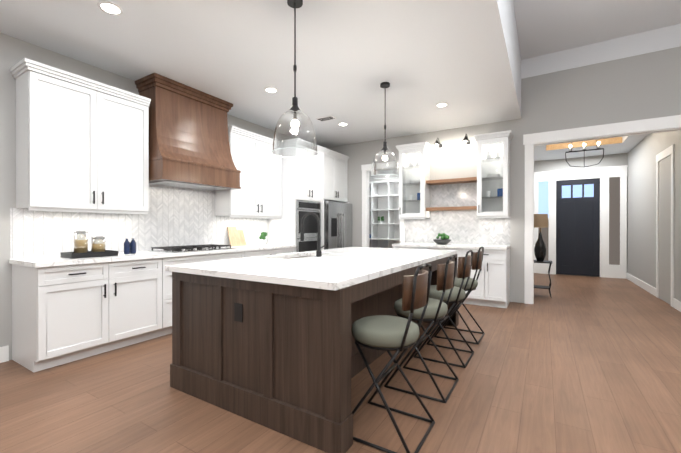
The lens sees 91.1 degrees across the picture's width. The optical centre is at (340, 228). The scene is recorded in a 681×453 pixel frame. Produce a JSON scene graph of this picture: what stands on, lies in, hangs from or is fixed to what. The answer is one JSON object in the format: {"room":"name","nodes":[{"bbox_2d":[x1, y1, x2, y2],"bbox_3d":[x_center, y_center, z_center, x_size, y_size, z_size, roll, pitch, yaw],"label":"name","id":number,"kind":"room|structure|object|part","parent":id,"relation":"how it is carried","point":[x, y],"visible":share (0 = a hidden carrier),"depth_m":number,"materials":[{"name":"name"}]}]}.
{"room":"kitchen","nodes":[
{"label":"kitchen","id":0,"kind":"room"},
{"bbox_2d":[0,33,293,359],"bbox_3d":[-2.921,-0.865,3.380,0.120,4.150,9.770,0,0,31],"label":"wall","id":1,"kind":"structure","parent":0,"point":[13,51],"depth_m":3.08,"materials":[{"name":"grey paint"}]},
{"bbox_2d":[0,345,8,362],"bbox_3d":[-4.213,1.146,1.132,0.016,0.140,4.515,0,0,31],"label":"baseboard","id":2,"kind":"structure","parent":1,"relation":"attached to","point":[4,353],"depth_m":3.03,"materials":[{"name":"white wood"}]},
{"bbox_2d":[10,58,150,213],"bbox_3d":[-2.595,-0.816,3.434,0.379,1.310,1.081,0,0,31],"label":"upper cabinet","id":3,"kind":"object","parent":1,"relation":"attached to","point":[82,144],"depth_m":3.24,"materials":[{"name":"white wood"}]},
{"bbox_2d":[10,184,267,258],"bbox_3d":[-2.166,-0.159,4.505,0.001,0.870,3.355,0,0,31],"label":"backsplash","id":4,"kind":"structure","parent":1,"relation":"attached to","point":[176,216],"depth_m":4.13,"materials":[{"name":"tile"}]},
{"bbox_2d":[135,73,240,190],"bbox_3d":[-1.930,-1.158,4.338,0.573,1.226,1.126,0,0,31],"label":"range hood","id":5,"kind":"object","parent":1,"relation":"attached to","point":[189,146],"visible":0.81,"depth_m":4.13,"materials":[{"name":"brown wood"}]},
{"bbox_2d":[215,126,284,217],"bbox_3d":[-1.423,-0.822,5.361,0.379,1.310,1.115,0,0,31],"label":"upper cabinet","id":6,"kind":"object","parent":1,"relation":"attached to","point":[261,194],"depth_m":5.22,"materials":[{"name":"white wood"}]},
{"bbox_2d":[0,0,520,147],"bbox_3d":[-0.788,-2.355,3.148,4.000,1.170,11.600,0,0,31],"label":"ceiling","id":7,"kind":"structure","parent":0,"point":[460,58],"depth_m":3.38,"materials":[{"name":"white paint"}]},
{"bbox_2d":[97,1,122,15],"bbox_3d":[-1.846,-1.767,2.682,0.170,0.010,0.170,0,0,31],"label":"recessed light","id":8,"kind":"object","parent":7,"relation":"in","point":[111,8],"visible":1,"depth_m":2.68,"materials":[{"name":"white plastic"}]},
{"bbox_2d":[264,87,277,92],"bbox_3d":[-0.888,-1.772,4.276,0.170,0.010,0.170,0,0,31],"label":"recessed light","id":9,"kind":"object","parent":7,"relation":"in","point":[271,90],"visible":1,"depth_m":4.28,"materials":[{"name":"white plastic"}]},
{"bbox_2d":[272,0,317,157],"bbox_3d":[-0.351,-1.173,2.582,0.349,1.187,0.349,0,0,31],"label":"pendant light","id":10,"kind":"object","parent":7,"relation":"hanging from","point":[294,111],"visible":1,"depth_m":2.55,"materials":[{"name":"black"}]},
{"bbox_3d":[-0.351,-0.740,2.583,0.349,0.320,0.349,0,0,31],"label":"lamp shade","id":11,"kind":"part","parent":10,"relation":"part of","materials":[{"name":"clear glass"}]},
{"bbox_2d":[316,115,336,121],"bbox_3d":[-0.229,-1.768,5.379,0.300,0.015,0.150,0,0,31],"label":"ceiling vent","id":12,"kind":"object","parent":7,"relation":"in","point":[326,118],"visible":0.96,"depth_m":5.36,"materials":[{"name":"white metal"}]},
{"bbox_2d":[371,82,398,178],"bbox_3d":[0.546,-1.203,4.095,0.349,1.137,0.349,0,0,31],"label":"pendant light","id":13,"kind":"object","parent":7,"relation":"hanging from","point":[385,149],"visible":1,"depth_m":4.05,"materials":[{"name":"black"}]},
{"bbox_3d":[0.546,-0.794,4.097,0.349,0.320,0.349,0,0,31],"label":"lamp shade","id":14,"kind":"part","parent":13,"relation":"part of","materials":[{"name":"clear glass"}]},
{"bbox_2d":[436,103,447,106],"bbox_3d":[1.453,-1.774,4.795,0.170,0.010,0.170,0,0,31],"label":"recessed light","id":15,"kind":"object","parent":7,"relation":"in","point":[442,104],"visible":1,"depth_m":4.77,"materials":[{"name":"white plastic"}]},
{"bbox_2d":[0,273,680,452],"bbox_3d":[2.202,1.242,2.745,9.900,0.060,14.400,0,0,31],"label":"floor","id":16,"kind":"structure","parent":0,"point":[582,364],"depth_m":2.44,"materials":[{"name":"brown wood"}]},
{"bbox_2d":[12,258,164,371],"bbox_3d":[-2.493,0.765,3.376,0.619,0.892,1.059,0,0,31],"label":"base cabinet","id":17,"kind":"object","parent":16,"relation":"on","point":[61,315],"depth_m":3.06,"materials":[{"name":"white wood"}]},
{"bbox_2d":[9,242,288,269],"bbox_3d":[-1.894,0.296,4.335,0.643,0.040,3.364,0,0,31],"label":"countertop","id":18,"kind":"structure","parent":17,"relation":"on","point":[58,261],"depth_m":3.34,"materials":[{"name":"white stone"}]},
{"bbox_2d":[60,250,117,258],"bbox_3d":[-2.489,0.254,3.324,0.240,0.049,0.400,0,0,31],"label":"tray","id":19,"kind":"object","parent":18,"relation":"on","point":[73,255],"visible":0.98,"depth_m":3.22,"materials":[{"name":"black wood"}]},
{"bbox_2d":[74,230,87,252],"bbox_3d":[-2.530,0.139,3.256,0.110,0.240,0.110,0,0,31],"label":"canister","id":20,"kind":"object","parent":19,"relation":"on","point":[80,246],"visible":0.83,"depth_m":3.22,"materials":[{"name":"brown"}]},
{"bbox_2d":[91,236,105,251],"bbox_3d":[-2.452,0.169,3.384,0.120,0.180,0.120,0,0,31],"label":"canister","id":21,"kind":"object","parent":19,"relation":"on","point":[99,247],"visible":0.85,"depth_m":3.35,"materials":[{"name":"brown"}]},
{"bbox_2d":[124,238,129,253],"bbox_3d":[-2.336,0.193,3.653,0.058,0.169,0.060,0,0,31],"label":"bottle","id":22,"kind":"object","parent":18,"relation":"on","point":[126,246],"visible":1,"depth_m":3.63,"materials":[{"name":"blue"}]},
{"bbox_2d":[130,238,135,253],"bbox_3d":[-2.302,0.193,3.708,0.058,0.169,0.060,0,0,31],"label":"bottle","id":23,"kind":"object","parent":18,"relation":"on","point":[132,246],"visible":1,"depth_m":3.69,"materials":[{"name":"blue"}]},
{"bbox_2d":[148,244,235,252],"bbox_3d":[-1.885,0.251,4.315,0.522,0.049,0.900,0,0,31],"label":"cooktop","id":24,"kind":"object","parent":18,"relation":"in","point":[186,248],"visible":1,"depth_m":4.16,"materials":[{"name":"silver metal"}]},
{"bbox_2d":[227,227,245,245],"bbox_3d":[-1.635,0.123,5.275,0.100,0.299,0.310,0,0,31],"label":"cutting boards","id":25,"kind":"object","parent":18,"relation":"on","point":[236,237],"visible":0.96,"depth_m":5.25,"materials":[{"name":"beige wood"}]},
{"bbox_2d":[259,232,266,244],"bbox_3d":[-1.259,0.163,5.462,0.102,0.220,0.150,0,0,31],"label":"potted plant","id":26,"kind":"object","parent":18,"relation":"on","point":[263,235],"visible":1,"depth_m":5.42,"materials":[{"name":"green plant"}]},
{"bbox_2d":[165,250,244,334],"bbox_3d":[-1.911,0.763,4.332,0.619,0.892,1.180,0,0,31],"label":"base cabinet","id":27,"kind":"object","parent":16,"relation":"on","point":[193,258],"depth_m":3.81,"materials":[{"name":"white wood"}]},
{"bbox_2d":[245,246,296,257],"bbox_3d":[-1.319,0.760,5.306,0.619,0.892,1.101,0,0,31],"label":"base cabinet","id":28,"kind":"object","parent":16,"relation":"on","point":[292,249],"depth_m":5.06,"materials":[{"name":"white wood"}]},
{"bbox_2d":[268,138,324,251],"bbox_3d":[-0.802,-0.158,6.096,0.679,2.722,0.774,0,0,31],"label":"tall cabinet","id":29,"kind":"object","parent":16,"relation":"on","point":[304,177],"depth_m":5.80,"materials":[{"name":"white wood"}]},
{"bbox_2d":[170,252,458,452],"bbox_3d":[0.089,0.764,3.379,1.531,0.888,2.854,0,0,31],"label":"kitchen island","id":30,"kind":"object","parent":16,"relation":"on","point":[268,341],"depth_m":2.09,"materials":[{"name":"brown wood"}]},
{"bbox_2d":[165,248,452,291],"bbox_3d":[0.073,0.299,3.387,1.532,0.040,2.912,0,0,31],"label":"island countertop","id":31,"kind":"structure","parent":30,"relation":"on","point":[339,266],"depth_m":2.49,"materials":[{"name":"white stone"}]},
{"bbox_2d":[281,256,292,259],"bbox_3d":[-0.434,0.413,3.480,0.392,0.212,0.782,0,0,31],"label":"sink","id":32,"kind":"object","parent":31,"relation":"in","point":[282,257],"depth_m":3.57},
{"bbox_2d":[301,212,324,255],"bbox_3d":[-0.282,0.055,3.430,0.257,0.447,0.129,0,0,31],"label":"faucet","id":33,"kind":"object","parent":31,"relation":"on","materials":[{"name":"black metal"}]},
{"bbox_2d":[325,148,348,202],"bbox_3d":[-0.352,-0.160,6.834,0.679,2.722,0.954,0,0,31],"label":"upper cabinet","id":34,"kind":"object","parent":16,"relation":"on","point":[336,164],"depth_m":6.68,"materials":[{"name":"white wood"}]},
{"bbox_2d":[324,201,351,249],"bbox_3d":[-0.288,0.333,6.793,0.815,1.708,0.913,0,0,31],"label":"fridge","id":35,"kind":"object","parent":16,"relation":"on","point":[337,224],"visible":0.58,"depth_m":6.49,"materials":[{"name":"grey metal"}]},
{"bbox_2d":[369,180,399,247],"bbox_3d":[1.432,0.005,8.189,2.318,2.379,0.488,0,0,31],"label":"shelf","id":36,"kind":"object","parent":16,"relation":"on","point":[384,225],"visible":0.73,"depth_m":8.11,"materials":[{"name":"white wood"}]},
{"bbox_2d":[351,264,434,452],"bbox_3d":[0.286,0.707,2.024,0.473,1.014,0.418,0,0,31],"label":"stool","id":37,"kind":"object","parent":16,"relation":"on","point":[388,333],"visible":0.92,"depth_m":1.89,"materials":[{"name":"grey fabric"}]},
{"bbox_2d":[393,246,427,248],"bbox_3d":[1.338,0.757,6.007,0.601,0.890,0.620,0,0,31],"label":"base cabinet","id":38,"kind":"object","parent":16,"relation":"on","point":[403,247],"depth_m":5.71,"materials":[{"name":"white wood"}]},
{"bbox_2d":[384,255,458,402],"bbox_3d":[0.640,0.705,2.605,0.473,1.014,0.418,0,0,31],"label":"stool","id":39,"kind":"object","parent":16,"relation":"on","point":[436,310],"visible":0.81,"depth_m":2.46,"materials":[{"name":"black metal"}]},
{"bbox_2d":[414,250,473,367],"bbox_3d":[0.993,0.703,3.186,0.473,1.014,0.418,0,0,31],"label":"stool","id":40,"kind":"object","parent":16,"relation":"on","point":[458,294],"visible":0.83,"depth_m":3.03,"materials":[{"name":"black metal"}]},
{"bbox_2d":[428,246,463,302],"bbox_3d":[1.852,0.758,5.694,0.602,0.890,0.620,0,0,31],"label":"base cabinet","id":41,"kind":"object","parent":16,"relation":"on","point":[460,252],"depth_m":5.45,"materials":[{"name":"white wood"}]},
{"bbox_2d":[434,246,484,344],"bbox_3d":[1.347,0.702,3.767,0.473,1.014,0.418,0,0,31],"label":"stool","id":42,"kind":"object","parent":16,"relation":"on","point":[477,260],"visible":0.79,"depth_m":3.61,"materials":[{"name":"black metal"}]},
{"bbox_2d":[464,246,509,307],"bbox_3d":[2.367,0.759,5.382,0.602,0.890,0.620,0,0,31],"label":"base cabinet","id":43,"kind":"object","parent":16,"relation":"on","point":[493,287],"depth_m":5.09,"materials":[{"name":"white wood"}]},
{"bbox_2d":[392,243,507,249],"bbox_3d":[1.845,0.293,5.682,1.816,0.040,0.643,0,0,31],"label":"countertop","id":44,"kind":"structure","parent":43,"relation":"on","point":[447,246],"depth_m":5.38,"materials":[{"name":"white stone"}]},
{"bbox_2d":[433,233,450,244],"bbox_3d":[1.742,0.172,5.737,0.310,0.198,0.310,0,0,31],"label":"bowl","id":45,"kind":"object","parent":44,"relation":"on","point":[444,239],"visible":1,"depth_m":5.66,"materials":[{"name":"grey ceramic"}]},
{"bbox_2d":[534,260,551,297],"bbox_3d":[3.575,0.889,5.982,0.360,0.615,0.360,0,0,31],"label":"side table","id":46,"kind":"object","parent":16,"relation":"on","point":[543,286],"visible":0.52,"depth_m":5.88,"materials":[{"name":"black metal"}]},
{"bbox_2d":[534,214,547,260],"bbox_3d":[3.575,0.161,5.979,0.250,0.839,0.250,0,0,31],"label":"table lamp","id":47,"kind":"object","parent":46,"relation":"on","point":[540,221],"visible":1,"depth_m":5.91,"materials":[{"name":"black ceramic"}]},
{"bbox_2d":[369,169,398,181],"bbox_3d":[1.595,-0.881,8.445,2.570,4.150,0.120,0,0,31],"label":"wall","id":48,"kind":"structure","parent":0,"point":[374,179],"depth_m":8.68,"materials":[{"name":"grey paint"}]},
{"bbox_2d":[327,47,680,302],"bbox_3d":[2.124,-0.873,5.958,5.820,4.150,0.120,0,0,31],"label":"wall","id":49,"kind":"structure","parent":0,"point":[642,86],"depth_m":5.25,"materials":[{"name":"grey paint"}]},
{"bbox_2d":[361,161,404,246],"bbox_3d":[0.866,-0.055,6.713,0.927,2.510,0.145,0,0,31],"label":"door frame","id":50,"kind":"structure","parent":49,"relation":"attached to","point":[365,169],"depth_m":6.86,"materials":[{"name":"white wood"}]},
{"bbox_2d":[396,146,431,218],"bbox_3d":[1.361,-0.816,6.152,0.484,1.295,0.340,0,0,31],"label":"upper cabinet","id":51,"kind":"object","parent":49,"relation":"attached to","point":[415,182],"depth_m":6.10,"materials":[{"name":"white wood"}]},
{"bbox_2d":[434,138,441,147],"bbox_3d":[1.739,-1.526,5.940,0.110,0.156,0.303,0,0,31],"label":"sconce","id":52,"kind":"object","parent":49,"relation":"attached to","point":[437,143],"visible":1,"depth_m":5.89,"materials":[{"name":"black metal"}]},
{"bbox_2d":[405,182,509,244],"bbox_3d":[2.013,-0.263,5.955,1.815,1.070,0.001,0,0,31],"label":"backsplash","id":53,"kind":"structure","parent":49,"relation":"attached to","point":[464,227],"depth_m":5.92,"materials":[{"name":"tile"}]},
{"bbox_2d":[462,134,469,144],"bbox_3d":[2.150,-1.525,5.690,0.110,0.156,0.303,0,0,31],"label":"sconce","id":54,"kind":"object","parent":49,"relation":"attached to","point":[466,140],"visible":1,"depth_m":5.60,"materials":[{"name":"black metal"}]},
{"bbox_2d":[476,134,511,217],"bbox_3d":[2.500,-0.814,5.459,0.462,1.295,0.340,0,0,31],"label":"upper cabinet","id":55,"kind":"object","parent":49,"relation":"attached to","point":[492,179],"depth_m":5.41,"materials":[{"name":"white wood"}]},
{"bbox_2d":[523,115,680,306],"bbox_3d":[3.843,-0.150,4.900,2.040,2.710,0.147,0,0,31],"label":"door frame","id":56,"kind":"structure","parent":49,"relation":"attached to","point":[665,170],"depth_m":5.31,"materials":[{"name":"white wood"}]},
{"bbox_2d":[534,153,627,276],"bbox_3d":[6.046,-0.881,8.546,2.210,4.150,0.120,0,0,31],"label":"wall","id":57,"kind":"structure","parent":0,"point":[606,161],"depth_m":8.45,"materials":[{"name":"grey paint"}]},
{"bbox_2d":[556,178,599,276],"bbox_3d":[5.993,-0.027,8.452,0.900,2.418,0.090,0,0,31],"label":"front door","id":58,"kind":"structure","parent":57,"relation":"in","point":[577,227],"depth_m":8.45,"materials":[{"name":"black wood"}]},
{"bbox_2d":[534,165,627,278],"bbox_3d":[5.995,-0.156,8.465,1.960,2.700,0.074,0,0,31],"label":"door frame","id":59,"kind":"structure","parent":57,"relation":"attached to","point":[613,221],"depth_m":8.18,"materials":[{"name":"white"}]},
{"bbox_2d":[534,134,647,160],"bbox_3d":[4.941,-2.376,6.726,1.970,1.150,4.130,0,0,31],"label":"ceiling","id":60,"kind":"structure","parent":0,"point":[626,145],"depth_m":7.72,"materials":[{"name":"white paint"}]},
{"bbox_2d":[546,137,621,150],"bbox_3d":[4.767,-2.000,6.441,1.368,0.400,2.198,0,0,31],"label":"beam","id":61,"kind":"structure","parent":60,"relation":"attached to","point":[615,140],"depth_m":7.34,"materials":[{"name":"brown wood"}]},
{"bbox_2d":[565,139,603,166],"bbox_3d":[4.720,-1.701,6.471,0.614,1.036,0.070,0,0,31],"label":"chandelier","id":62,"kind":"object","parent":60,"relation":"hanging from","point":[584,149],"visible":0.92,"depth_m":6.46,"materials":[{"name":"black metal"}]},
{"bbox_2d":[513,0,680,78],"bbox_3d":[2.729,-2.665,-0.134,5.420,0.530,9.650,0,0,31],"label":"ceiling","id":63,"kind":"structure","parent":0,"point":[557,35],"depth_m":4.53,"materials":[{"name":"white paint"}]},
{"bbox_2d":[627,130,680,302],"bbox_3d":[5.834,-0.874,6.188,0.120,4.150,4.130,0,0,31],"label":"wall","id":64,"kind":"structure","parent":0,"point":[641,212],"depth_m":6.43,"materials":[{"name":"grey paint"}]},
{"bbox_2d":[627,273,655,295],"bbox_3d":[6.204,1.129,6.935,0.015,0.140,2.480,0,0,31],"label":"baseboard","id":65,"kind":"structure","parent":64,"relation":"attached to","point":[640,283],"depth_m":6.69,"materials":[{"name":"white wood"}]},
{"bbox_2d":[673,298,680,311],"bbox_3d":[4.902,1.135,4.795,0.015,0.140,0.730,0,0,31],"label":"baseboard","id":66,"kind":"structure","parent":64,"relation":"attached to","point":[676,303],"depth_m":4.94,"materials":[{"name":"white wood"}]}
]}

